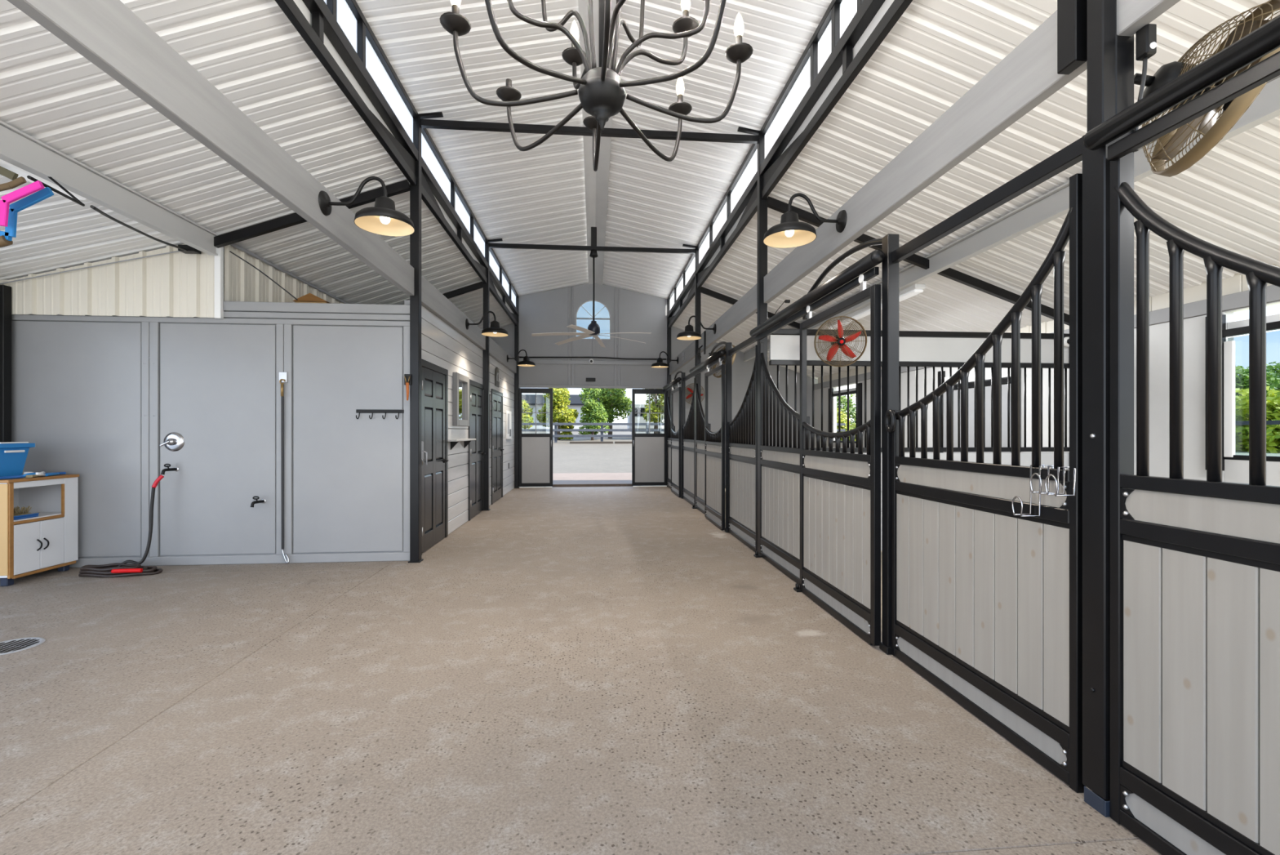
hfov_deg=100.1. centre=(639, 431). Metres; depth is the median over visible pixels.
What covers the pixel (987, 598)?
panel
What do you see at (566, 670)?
floor
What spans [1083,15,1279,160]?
door track
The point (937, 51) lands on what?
ceiling
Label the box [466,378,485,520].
door
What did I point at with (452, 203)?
window
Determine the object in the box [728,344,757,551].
panel
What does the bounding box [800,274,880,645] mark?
door
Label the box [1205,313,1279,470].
window
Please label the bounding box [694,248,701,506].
support column
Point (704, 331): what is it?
hook
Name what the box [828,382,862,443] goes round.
window
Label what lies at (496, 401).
door
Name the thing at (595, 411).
tree
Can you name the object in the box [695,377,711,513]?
panel
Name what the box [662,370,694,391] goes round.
door track
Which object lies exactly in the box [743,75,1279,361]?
beam
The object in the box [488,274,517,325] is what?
truss chord
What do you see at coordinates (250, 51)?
ceiling
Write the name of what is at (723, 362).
fan
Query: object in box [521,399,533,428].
tree
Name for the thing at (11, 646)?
floor drain
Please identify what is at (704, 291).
rafter
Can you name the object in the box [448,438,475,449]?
wall shelf
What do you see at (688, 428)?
panel
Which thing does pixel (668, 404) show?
panel
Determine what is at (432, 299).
header beam
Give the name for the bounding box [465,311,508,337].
gooseneck lamp
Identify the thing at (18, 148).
beam
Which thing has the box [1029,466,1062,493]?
hook
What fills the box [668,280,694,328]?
truss chord
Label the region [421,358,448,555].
door
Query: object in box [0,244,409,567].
wall
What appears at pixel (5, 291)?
post
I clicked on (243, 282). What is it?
wall
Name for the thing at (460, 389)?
window
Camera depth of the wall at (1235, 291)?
5.20 m
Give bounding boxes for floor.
[0,485,1161,854]
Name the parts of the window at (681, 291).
pane, pane, pane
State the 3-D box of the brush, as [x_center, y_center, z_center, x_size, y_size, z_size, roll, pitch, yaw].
[-5.602,0.710,4.788,0.186,0.087,0.195,0,0,-5]
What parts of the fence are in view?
post, rail, post, rail, rail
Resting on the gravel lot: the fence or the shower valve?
the fence
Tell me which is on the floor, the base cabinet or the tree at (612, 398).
the base cabinet
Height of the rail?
1.620 m
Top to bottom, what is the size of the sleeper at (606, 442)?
0.180 m
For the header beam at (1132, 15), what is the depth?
1.83 m
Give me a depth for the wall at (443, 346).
7.66 m
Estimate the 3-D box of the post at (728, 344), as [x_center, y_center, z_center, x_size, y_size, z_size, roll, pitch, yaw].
[1.190,0.072,7.189,0.095,2.535,0.094,0,0,-5]
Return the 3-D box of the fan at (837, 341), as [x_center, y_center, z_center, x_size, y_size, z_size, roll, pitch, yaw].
[2.122,-0.927,5.576,0.458,0.515,0.510,0,0,42]
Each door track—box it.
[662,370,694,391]
[688,336,755,376]
[749,137,1082,341]
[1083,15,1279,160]
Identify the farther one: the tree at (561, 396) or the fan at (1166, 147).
the tree at (561, 396)
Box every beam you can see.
[0,120,217,255]
[7,0,413,295]
[274,0,416,186]
[417,111,759,143]
[421,275,485,349]
[488,238,696,253]
[488,336,516,373]
[669,340,694,374]
[698,283,757,352]
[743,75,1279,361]
[761,0,912,199]
[764,10,1087,302]
[1116,0,1180,36]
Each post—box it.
[0,284,11,442]
[680,372,685,497]
[724,342,732,532]
[879,233,898,654]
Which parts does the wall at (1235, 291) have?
wall panel, wall panel, wall panel, wall panel, wall panel, wall panel, wall panel, trim, wall panel, wall panel, wall panel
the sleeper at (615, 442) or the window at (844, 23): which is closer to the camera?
the window at (844, 23)
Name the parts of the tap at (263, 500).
spout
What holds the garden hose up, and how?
on the floor
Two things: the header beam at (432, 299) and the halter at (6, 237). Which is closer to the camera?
the halter at (6, 237)
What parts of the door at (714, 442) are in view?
swoop rail, rail, rail, rail, rail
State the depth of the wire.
5.56 m
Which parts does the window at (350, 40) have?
pane, pane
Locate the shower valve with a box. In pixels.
[160,431,184,451]
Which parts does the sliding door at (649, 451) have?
panel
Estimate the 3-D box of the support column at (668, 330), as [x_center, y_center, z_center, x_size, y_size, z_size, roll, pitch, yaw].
[0.712,-0.940,13.110,0.120,4.560,0.120,0,0,-5]
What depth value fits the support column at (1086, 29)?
1.89 m
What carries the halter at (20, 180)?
hanging from the bar
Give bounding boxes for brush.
[13,505,31,515]
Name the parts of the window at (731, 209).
pane, pane, pane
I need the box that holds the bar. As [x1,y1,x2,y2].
[26,175,84,206]
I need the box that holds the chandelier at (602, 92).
[440,0,753,171]
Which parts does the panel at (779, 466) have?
swoop rail, rail, rail, rail, rail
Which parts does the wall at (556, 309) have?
rail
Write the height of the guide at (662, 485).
0.022 m
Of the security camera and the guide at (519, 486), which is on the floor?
the guide at (519, 486)
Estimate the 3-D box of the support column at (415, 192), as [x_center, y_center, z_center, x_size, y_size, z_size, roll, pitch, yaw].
[-2.320,-0.940,5.541,0.120,4.560,0.120,0,0,-5]
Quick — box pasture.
[1235,451,1279,456]
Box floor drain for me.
[0,636,45,654]
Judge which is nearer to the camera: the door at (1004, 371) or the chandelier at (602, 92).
the chandelier at (602, 92)
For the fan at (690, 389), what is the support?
attached to the wall at (556, 309)
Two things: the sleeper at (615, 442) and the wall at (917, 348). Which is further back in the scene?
the sleeper at (615, 442)
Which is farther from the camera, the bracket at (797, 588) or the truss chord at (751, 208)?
the truss chord at (751, 208)
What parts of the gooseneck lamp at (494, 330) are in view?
wall plate, arm, lamp shade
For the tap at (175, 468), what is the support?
attached to the wall at (109, 361)
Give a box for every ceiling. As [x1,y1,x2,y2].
[0,0,513,337]
[355,0,588,295]
[602,0,831,298]
[671,0,1279,379]
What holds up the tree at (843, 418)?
on the pasture
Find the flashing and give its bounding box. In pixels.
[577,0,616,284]
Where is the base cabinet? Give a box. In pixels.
[0,474,79,586]
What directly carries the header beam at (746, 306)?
attached to the support column at (762, 203)
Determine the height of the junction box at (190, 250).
0.060 m
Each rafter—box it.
[213,179,411,248]
[442,281,483,298]
[701,286,799,328]
[767,195,1069,325]
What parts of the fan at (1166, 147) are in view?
mount arm, motor, blade, blade, blade, blade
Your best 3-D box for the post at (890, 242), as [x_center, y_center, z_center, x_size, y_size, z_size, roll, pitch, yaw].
[1.528,0.072,3.268,0.095,2.535,0.094,0,0,-5]
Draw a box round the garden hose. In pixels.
[78,474,164,577]
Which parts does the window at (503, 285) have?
pane, pane, pane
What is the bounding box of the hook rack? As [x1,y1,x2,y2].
[355,408,404,418]
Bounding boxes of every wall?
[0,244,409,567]
[224,243,348,303]
[404,300,514,533]
[480,283,817,485]
[768,328,1069,550]
[813,263,1279,485]
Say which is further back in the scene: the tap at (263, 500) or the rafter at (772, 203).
the rafter at (772, 203)
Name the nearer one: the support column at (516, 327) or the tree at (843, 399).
the support column at (516, 327)
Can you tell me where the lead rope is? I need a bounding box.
[488,394,490,448]
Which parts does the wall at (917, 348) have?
rail, rail, rail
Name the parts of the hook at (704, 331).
plate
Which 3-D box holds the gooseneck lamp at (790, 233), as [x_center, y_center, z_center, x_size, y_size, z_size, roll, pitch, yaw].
[1.204,-1.586,3.948,0.590,0.343,0.380,0,0,-5]
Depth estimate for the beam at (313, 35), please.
3.88 m
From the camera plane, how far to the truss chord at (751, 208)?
7.05 m
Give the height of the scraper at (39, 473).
0.044 m
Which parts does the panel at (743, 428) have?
swoop rail, rail, rail, rail, rail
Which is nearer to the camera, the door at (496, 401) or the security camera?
the security camera
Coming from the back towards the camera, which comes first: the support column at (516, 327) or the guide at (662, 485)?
the guide at (662, 485)
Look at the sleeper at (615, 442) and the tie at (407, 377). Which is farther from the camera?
the sleeper at (615, 442)
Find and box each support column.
[408,118,423,562]
[483,242,490,510]
[514,296,519,488]
[666,299,671,486]
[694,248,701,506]
[757,134,767,553]
[1057,0,1133,817]
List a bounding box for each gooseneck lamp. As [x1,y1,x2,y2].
[318,176,414,236]
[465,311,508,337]
[506,349,535,366]
[651,351,678,368]
[676,315,716,340]
[763,192,847,248]
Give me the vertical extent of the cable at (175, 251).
0.392 m
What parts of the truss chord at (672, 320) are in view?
web plate, web plate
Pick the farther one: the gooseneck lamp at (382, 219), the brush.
the brush
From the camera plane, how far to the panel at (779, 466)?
5.25 m
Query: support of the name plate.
attached to the wall at (556, 309)
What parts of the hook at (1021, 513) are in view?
arm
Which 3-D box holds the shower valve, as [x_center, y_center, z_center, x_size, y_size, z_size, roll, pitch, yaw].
[-4.676,0.100,5.337,0.196,0.196,0.086,0,0,-5]
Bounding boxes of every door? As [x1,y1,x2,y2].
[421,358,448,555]
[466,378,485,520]
[490,388,504,504]
[519,387,552,486]
[631,388,666,485]
[671,382,680,497]
[704,357,724,529]
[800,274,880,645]
[937,368,1011,452]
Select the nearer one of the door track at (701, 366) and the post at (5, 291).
the post at (5, 291)
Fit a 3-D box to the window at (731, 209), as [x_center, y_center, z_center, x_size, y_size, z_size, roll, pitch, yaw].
[1.191,-2.944,7.671,0.100,0.658,3.640,0,0,-5]
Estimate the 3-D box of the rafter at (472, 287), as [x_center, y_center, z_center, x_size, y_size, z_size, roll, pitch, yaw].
[-3.594,-2.204,9.085,1.870,0.724,0.060,0,0,-5]
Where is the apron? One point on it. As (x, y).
(559, 479)
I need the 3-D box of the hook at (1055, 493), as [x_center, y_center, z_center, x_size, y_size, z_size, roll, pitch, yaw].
[1.603,0.186,2.010,0.137,0.106,0.055,0,0,-5]
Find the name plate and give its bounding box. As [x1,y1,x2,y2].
[586,377,595,381]
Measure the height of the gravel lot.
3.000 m
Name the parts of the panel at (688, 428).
rail, rail, rail, rail, swoop rail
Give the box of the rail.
[1235,420,1279,425]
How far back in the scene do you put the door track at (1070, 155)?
3.07 m
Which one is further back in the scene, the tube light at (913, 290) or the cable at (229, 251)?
the tube light at (913, 290)
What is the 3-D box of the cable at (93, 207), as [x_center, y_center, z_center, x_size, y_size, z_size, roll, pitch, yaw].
[-4.133,-1.655,4.430,0.121,0.272,1.773,0,0,-24]
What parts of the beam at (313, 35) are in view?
web plate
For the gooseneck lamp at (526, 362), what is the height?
0.343 m
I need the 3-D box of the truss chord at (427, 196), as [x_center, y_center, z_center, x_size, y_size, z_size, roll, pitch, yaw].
[-2.476,-2.652,7.354,0.050,0.265,3.540,0,0,-5]
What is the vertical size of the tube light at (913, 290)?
0.090 m
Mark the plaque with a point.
(496, 371)
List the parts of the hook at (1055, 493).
arm, arm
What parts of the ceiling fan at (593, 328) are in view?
blade, blade, blade, down rod, motor, hanger post, blade, blade, blade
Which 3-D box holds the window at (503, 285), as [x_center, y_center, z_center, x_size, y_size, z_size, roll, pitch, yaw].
[-2.804,-2.944,11.040,0.100,0.658,3.760,0,0,-5]
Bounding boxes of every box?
[177,244,200,253]
[292,293,328,302]
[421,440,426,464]
[1133,23,1156,151]
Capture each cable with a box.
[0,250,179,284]
[89,204,186,251]
[229,250,297,300]
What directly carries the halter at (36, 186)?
hanging from the bar
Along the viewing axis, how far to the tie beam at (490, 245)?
9.29 m
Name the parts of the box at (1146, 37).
cord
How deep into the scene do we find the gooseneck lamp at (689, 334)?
8.07 m
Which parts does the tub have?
handle, handle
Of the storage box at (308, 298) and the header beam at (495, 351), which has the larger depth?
the header beam at (495, 351)
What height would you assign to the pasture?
0.001 m
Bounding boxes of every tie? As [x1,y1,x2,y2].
[279,371,289,563]
[404,373,411,399]
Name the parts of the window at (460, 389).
pane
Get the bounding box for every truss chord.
[421,170,487,284]
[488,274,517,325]
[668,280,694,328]
[697,184,757,288]
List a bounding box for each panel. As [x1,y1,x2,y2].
[667,391,675,488]
[682,377,694,504]
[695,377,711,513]
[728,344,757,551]
[759,342,809,584]
[884,173,1086,792]
[1110,153,1279,854]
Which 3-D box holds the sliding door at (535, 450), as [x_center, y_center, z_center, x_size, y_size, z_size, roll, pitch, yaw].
[-2.501,0.130,12.861,0.805,2.360,0.083,0,0,-5]
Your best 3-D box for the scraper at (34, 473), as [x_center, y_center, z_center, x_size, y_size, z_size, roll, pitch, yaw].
[-5.533,0.390,4.731,0.055,0.044,0.302,0,0,11]
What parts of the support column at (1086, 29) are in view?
splice post, post, post, post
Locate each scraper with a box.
[0,471,35,479]
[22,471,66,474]
[24,471,45,477]
[35,471,59,475]
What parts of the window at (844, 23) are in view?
pane, pane, pane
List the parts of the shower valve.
lever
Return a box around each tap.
[160,463,178,474]
[250,495,266,506]
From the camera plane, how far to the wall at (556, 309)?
13.09 m
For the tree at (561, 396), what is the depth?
32.62 m
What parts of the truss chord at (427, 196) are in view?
web plate, web plate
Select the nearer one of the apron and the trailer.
the apron
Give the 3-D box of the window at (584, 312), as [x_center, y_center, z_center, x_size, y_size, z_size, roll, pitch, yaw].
[-1.143,-2.734,13.080,0.862,0.974,0.049,0,0,-5]
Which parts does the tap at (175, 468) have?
spout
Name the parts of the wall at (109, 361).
rail, corner trim, board, rail, rail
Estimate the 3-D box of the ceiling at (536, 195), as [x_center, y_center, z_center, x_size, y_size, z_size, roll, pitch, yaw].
[-1.470,-3.461,5.701,1.910,0.423,15.012,0,0,-5]
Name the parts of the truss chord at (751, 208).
web plate, web plate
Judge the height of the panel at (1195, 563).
2.300 m
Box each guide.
[519,486,552,488]
[632,484,666,486]
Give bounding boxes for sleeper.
[569,440,613,443]
[614,440,631,443]
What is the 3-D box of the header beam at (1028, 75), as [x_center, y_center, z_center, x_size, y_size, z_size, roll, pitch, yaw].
[1.535,-1.538,3.913,0.060,0.285,3.814,0,0,-5]
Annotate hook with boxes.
[697,330,706,358]
[1011,464,1053,516]
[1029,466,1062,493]
[1044,466,1076,496]
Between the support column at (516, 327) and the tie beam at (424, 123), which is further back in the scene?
the support column at (516, 327)
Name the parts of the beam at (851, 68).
web plate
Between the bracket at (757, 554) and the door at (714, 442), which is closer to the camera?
the bracket at (757, 554)
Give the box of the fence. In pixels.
[521,422,844,442]
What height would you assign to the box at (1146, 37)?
0.411 m
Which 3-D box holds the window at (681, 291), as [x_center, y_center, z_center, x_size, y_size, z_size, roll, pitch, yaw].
[0.873,-2.944,11.357,0.100,0.658,3.760,0,0,-5]
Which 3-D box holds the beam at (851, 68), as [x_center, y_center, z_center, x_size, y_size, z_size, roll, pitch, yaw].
[1.507,-2.652,3.889,0.050,0.265,3.850,0,0,-5]
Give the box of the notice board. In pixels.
[506,410,511,439]
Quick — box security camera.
[1063,337,1069,346]
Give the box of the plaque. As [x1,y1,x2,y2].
[494,366,499,386]
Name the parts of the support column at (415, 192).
plate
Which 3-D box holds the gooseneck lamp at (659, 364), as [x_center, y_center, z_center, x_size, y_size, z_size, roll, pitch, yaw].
[0.537,-1.586,11.689,0.590,0.343,0.380,0,0,-5]
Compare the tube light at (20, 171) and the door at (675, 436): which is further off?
the door at (675, 436)
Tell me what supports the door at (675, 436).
hanging from the door track at (674, 383)
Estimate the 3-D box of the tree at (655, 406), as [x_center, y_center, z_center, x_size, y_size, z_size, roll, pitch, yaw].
[1.118,-2.318,34.771,3.203,5.816,3.839,0,0,-31]
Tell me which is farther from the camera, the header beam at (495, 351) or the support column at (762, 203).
the header beam at (495, 351)
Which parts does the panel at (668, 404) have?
swoop rail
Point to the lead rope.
(489, 394)
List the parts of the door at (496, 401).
raised panel, raised panel, raised panel, stile frame, raised panel, raised panel, raised panel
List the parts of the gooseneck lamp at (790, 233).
bulb, lamp shade, arm, wall plate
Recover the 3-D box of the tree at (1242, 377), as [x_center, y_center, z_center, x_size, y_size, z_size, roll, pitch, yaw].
[53.810,-2.235,48.297,9.018,7.648,8.412,0,0,17]
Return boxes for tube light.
[0,159,86,199]
[826,283,925,328]
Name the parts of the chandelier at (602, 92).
candle bulb, arm, arm, arm, arm, arm, candle bulb, arm, arm, arm, rod, arm, arm, arm, arm, arm, arm, arm, arm, candle bulb, arm, candle bulb, candle bulb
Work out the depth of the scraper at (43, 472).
4.84 m
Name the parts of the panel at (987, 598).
corner plate, corner plate, rail, rail, rail, rail, swoop rail, corner plate, corner plate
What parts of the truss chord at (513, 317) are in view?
web plate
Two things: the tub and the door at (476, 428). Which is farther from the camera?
the door at (476, 428)
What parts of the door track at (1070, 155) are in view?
stub post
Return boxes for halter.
[0,166,18,180]
[0,176,26,191]
[0,180,44,226]
[0,186,53,247]
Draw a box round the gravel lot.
[521,425,663,472]
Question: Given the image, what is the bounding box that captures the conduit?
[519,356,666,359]
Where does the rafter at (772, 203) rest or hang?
attached to the support column at (762, 203)
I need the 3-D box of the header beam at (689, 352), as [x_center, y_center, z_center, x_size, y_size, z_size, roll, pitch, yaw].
[0.898,-1.538,11.299,0.060,0.285,3.548,0,0,-5]
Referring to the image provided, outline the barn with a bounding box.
[521,394,604,428]
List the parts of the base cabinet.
panel, door, handle, handle, door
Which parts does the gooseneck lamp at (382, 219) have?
wall plate, arm, lamp shade, bulb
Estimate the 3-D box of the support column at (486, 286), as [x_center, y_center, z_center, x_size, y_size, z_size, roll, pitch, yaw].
[-2.632,-0.940,9.168,0.120,4.560,0.120,0,0,-5]
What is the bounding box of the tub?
[0,441,35,476]
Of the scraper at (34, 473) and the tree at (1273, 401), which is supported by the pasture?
the tree at (1273, 401)
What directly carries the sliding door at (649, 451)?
in the wall at (556, 309)
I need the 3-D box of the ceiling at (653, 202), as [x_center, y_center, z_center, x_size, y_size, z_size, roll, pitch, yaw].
[0.473,-3.461,5.868,1.910,0.423,15.012,0,0,-5]
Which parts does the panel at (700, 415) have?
rail, rail, rail, rail, swoop rail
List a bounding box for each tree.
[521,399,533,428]
[536,387,578,439]
[577,399,610,439]
[578,387,631,438]
[641,393,663,433]
[836,393,855,424]
[836,407,855,440]
[1235,365,1279,402]
[1235,386,1279,453]
[1266,361,1279,395]
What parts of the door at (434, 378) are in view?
raised panel, raised panel, raised panel, raised panel, raised panel, raised panel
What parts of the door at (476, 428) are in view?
raised panel, raised panel, raised panel, stile frame, raised panel, raised panel, raised panel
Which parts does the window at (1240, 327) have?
sill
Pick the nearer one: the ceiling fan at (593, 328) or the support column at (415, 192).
the support column at (415, 192)
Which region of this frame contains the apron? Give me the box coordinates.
[549,472,666,486]
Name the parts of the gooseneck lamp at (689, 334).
lamp shade, arm, wall plate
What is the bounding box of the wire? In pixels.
[773,299,790,315]
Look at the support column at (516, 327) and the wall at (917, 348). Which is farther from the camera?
the support column at (516, 327)
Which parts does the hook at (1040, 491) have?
arm, arm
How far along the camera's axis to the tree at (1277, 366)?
56.55 m
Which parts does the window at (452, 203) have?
pane, pane, pane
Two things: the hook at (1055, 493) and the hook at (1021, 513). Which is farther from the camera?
the hook at (1021, 513)
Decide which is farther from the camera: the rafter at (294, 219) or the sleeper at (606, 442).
the sleeper at (606, 442)
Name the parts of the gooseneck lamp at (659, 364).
lamp shade, arm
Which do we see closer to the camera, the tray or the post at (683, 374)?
the tray
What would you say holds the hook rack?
attached to the wall at (109, 361)
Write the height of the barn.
4.350 m
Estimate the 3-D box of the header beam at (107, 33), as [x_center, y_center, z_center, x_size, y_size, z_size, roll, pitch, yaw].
[-2.033,-1.538,1.869,0.060,0.285,7.274,0,0,-5]
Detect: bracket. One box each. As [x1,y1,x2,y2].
[753,551,761,557]
[793,582,802,591]
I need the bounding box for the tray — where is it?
[13,512,39,519]
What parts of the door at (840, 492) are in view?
swoop rail, rail, rail, rail, rail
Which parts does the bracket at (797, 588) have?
plate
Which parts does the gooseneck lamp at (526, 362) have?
arm, lamp shade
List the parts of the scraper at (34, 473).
handle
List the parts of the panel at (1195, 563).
corner plate, corner plate, rail, rail, swoop rail, rail, rail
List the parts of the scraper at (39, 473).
handle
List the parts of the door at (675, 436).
rail, rail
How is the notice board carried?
attached to the wall at (443, 346)
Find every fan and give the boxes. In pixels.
[531,226,651,347]
[685,382,704,404]
[708,344,736,377]
[813,315,866,366]
[1133,0,1279,177]
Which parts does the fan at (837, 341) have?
blade, blade, motor, blade, blade, blade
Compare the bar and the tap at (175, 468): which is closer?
the bar
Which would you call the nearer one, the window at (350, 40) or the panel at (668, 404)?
the window at (350, 40)
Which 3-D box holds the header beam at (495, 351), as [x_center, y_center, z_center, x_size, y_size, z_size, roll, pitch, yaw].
[-2.818,-1.538,10.979,0.060,0.285,3.548,0,0,-5]
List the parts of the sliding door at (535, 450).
panel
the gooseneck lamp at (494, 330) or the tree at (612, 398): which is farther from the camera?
the tree at (612, 398)
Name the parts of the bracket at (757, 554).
plate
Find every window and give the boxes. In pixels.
[293,0,419,160]
[421,128,488,268]
[452,372,469,426]
[488,242,519,315]
[576,300,610,339]
[666,248,695,317]
[695,143,757,274]
[759,0,894,175]
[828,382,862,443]
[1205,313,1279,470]
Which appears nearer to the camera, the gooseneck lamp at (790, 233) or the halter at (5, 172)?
the halter at (5, 172)
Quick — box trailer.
[626,400,663,433]
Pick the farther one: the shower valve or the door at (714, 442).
the door at (714, 442)

